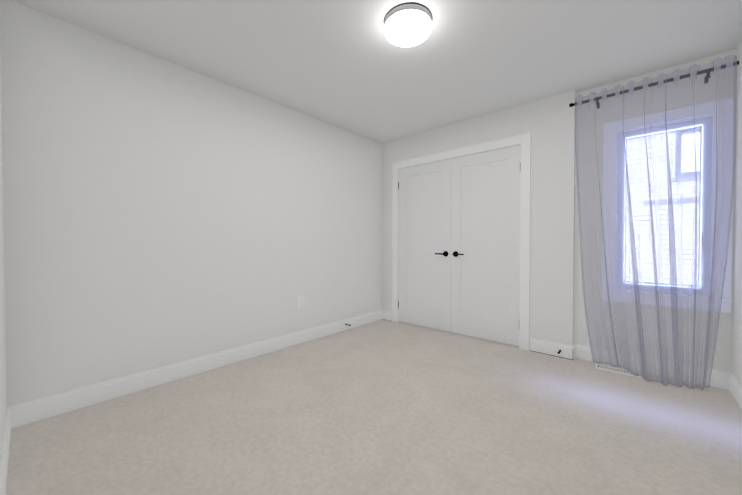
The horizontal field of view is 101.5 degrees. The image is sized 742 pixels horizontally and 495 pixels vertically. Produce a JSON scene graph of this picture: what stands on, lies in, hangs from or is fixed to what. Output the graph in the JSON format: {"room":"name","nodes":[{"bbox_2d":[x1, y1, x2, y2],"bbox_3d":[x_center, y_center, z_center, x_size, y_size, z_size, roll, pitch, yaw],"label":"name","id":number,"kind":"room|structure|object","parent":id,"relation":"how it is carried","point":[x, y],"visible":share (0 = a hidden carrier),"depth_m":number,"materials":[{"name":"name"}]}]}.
{"room":"empty bedroom","nodes":[
{"label":"empty bedroom","id":0,"kind":"room"},
{"bbox_2d":[0,0,741,455],"bbox_3d":[0.264,-0.189,1.941,3.442,2.440,3.682,1,1,41],"label":"wall","id":1,"kind":"structure","parent":0,"point":[156,212],"depth_m":2.38,"materials":[{"name":"white paint"}]},
{"bbox_2d":[0,405,15,494],"bbox_3d":[-0.868,0.986,0.671,3.150,0.125,0.016,1,1,41],"label":"baseboard","id":2,"kind":"structure","parent":1,"relation":"attached to","point":[10,420],"depth_m":1.43,"materials":[{"name":"white wood"}]},
{"bbox_2d":[16,310,383,426],"bbox_3d":[-0.956,0.954,2.982,0.016,0.125,3.362,1,1,41],"label":"baseboard","id":3,"kind":"structure","parent":1,"relation":"attached to","point":[20,414],"depth_m":2.28,"materials":[{"name":"white wood"}]},
{"bbox_2d":[298,296,303,307],"bbox_3d":[-0.744,0.576,3.222,0.008,0.118,0.072,1,1,41],"label":"electrical outlet","id":4,"kind":"object","parent":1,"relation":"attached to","point":[300,301],"visible":1,"depth_m":3.22,"materials":[{"name":"white plastic"}]},
{"bbox_2d":[398,159,450,331],"bbox_3d":[0.641,-0.023,3.792,0.758,2.029,0.100,1,1,41],"label":"closet door","id":5,"kind":"structure","parent":1,"relation":"in","point":[424,245],"depth_m":3.78,"materials":[{"name":"white wood"}]},
{"bbox_2d":[392,133,530,350],"bbox_3d":[0.964,-0.061,3.582,1.696,2.138,0.140,1,1,41],"label":"door frame","id":6,"kind":"structure","parent":1,"relation":"attached to","point":[523,141],"depth_m":3.04,"materials":[{"name":"white wood"}]},
{"bbox_2d":[451,145,520,345],"bbox_3d":[1.212,-0.016,3.288,0.758,2.029,0.100,1,1,41],"label":"closet door","id":7,"kind":"structure","parent":1,"relation":"in","point":[485,245],"depth_m":3.28,"materials":[{"name":"white wood"}]},
{"bbox_2d":[530,338,575,359],"bbox_3d":[1.712,0.956,2.874,0.366,0.125,0.045,1,1,41],"label":"baseboard","id":8,"kind":"structure","parent":1,"relation":"attached to","point":[536,345],"depth_m":2.85,"materials":[{"name":"white wood"}]},
{"bbox_2d":[576,344,723,388],"bbox_3d":[2.229,0.961,2.502,0.935,0.125,0.022,1,1,41],"label":"baseboard","id":9,"kind":"structure","parent":1,"relation":"attached to","point":[583,352],"depth_m":2.46,"materials":[{"name":"white wood"}]},
{"bbox_2d":[569,54,738,389],"bbox_3d":[2.140,-0.169,2.402,0.992,2.362,0.267,1,1,41],"label":"curtain","id":10,"kind":"object","parent":1,"relation":"attached to","point":[623,342],"visible":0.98,"depth_m":2.31,"materials":[{"name":"grey fabric"}]},
{"bbox_2d":[601,97,733,312],"bbox_3d":[2.346,-0.303,2.454,0.746,1.544,0.154,1,1,41],"label":"window","id":11,"kind":"structure","parent":1,"relation":"in","point":[725,305],"depth_m":2.36,"materials":[{"name":"white"}]},
{"bbox_2d":[724,371,741,409],"bbox_3d":[1.457,0.982,0.902,0.016,0.125,3.442,1,1,41],"label":"baseboard","id":12,"kind":"structure","parent":1,"relation":"attached to","point":[731,383],"depth_m":2.08,"materials":[{"name":"white wood"}]},
{"bbox_2d":[740,325,741,343],"bbox_3d":[2.412,0.569,1.970,0.008,0.118,0.072,1,1,41],"label":"electrical outlet","id":13,"kind":"object","parent":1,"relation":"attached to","point":[741,334],"visible":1,"depth_m":1.98,"materials":[{"name":"white plastic"}]},
{"bbox_2d":[5,319,741,494],"bbox_3d":[0.281,1.080,1.977,3.442,0.100,3.732,1,1,41],"label":"floor","id":14,"kind":"structure","parent":0,"point":[382,407],"depth_m":1.71,"materials":[{"name":"beige carpet"}]},
{"bbox_2d":[595,364,640,377],"bbox_3d":[2.043,1.019,2.514,0.290,0.006,0.096,1,1,41],"label":"floor vent","id":15,"kind":"object","parent":14,"relation":"in","point":[612,369],"visible":0.83,"depth_m":2.52,"materials":[{"name":"white plastic"}]},
{"bbox_2d":[11,0,741,143],"bbox_3d":[0.281,-1.459,1.943,3.442,0.100,3.732,1,1,41],"label":"ceiling","id":16,"kind":"structure","parent":0,"point":[347,65],"depth_m":2.13,"materials":[{"name":"white paint"}]},
{"bbox_2d":[384,2,432,46],"bbox_3d":[0.229,-1.369,1.888,0.302,0.078,0.302,1,1,41],"label":"flush-mount light fixture","id":17,"kind":"object","parent":16,"relation":"attached to","point":[407,24],"visible":1,"depth_m":1.82,"materials":[{"name":"grey"}]},
{"label":"outside","id":18,"kind":"structure","parent":0,"visible":0},
{"bbox_2d":[625,132,699,285],"bbox_3d":[6.824,-2.042,7.224,18.000,18.000,0.200,1,1,41],"label":"neighboring building","id":19,"kind":"structure","parent":18,"point":[662,241],"depth_m":7.14,"materials":[{"name":"brick"}]},
{"bbox_2d":[643,127,700,205],"bbox_3d":[7.346,-2.183,6.567,2.150,2.400,0.090,1,1,41],"label":"window","id":20,"kind":"structure","parent":18,"point":[683,160],"depth_m":6.79,"materials":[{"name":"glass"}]}
]}

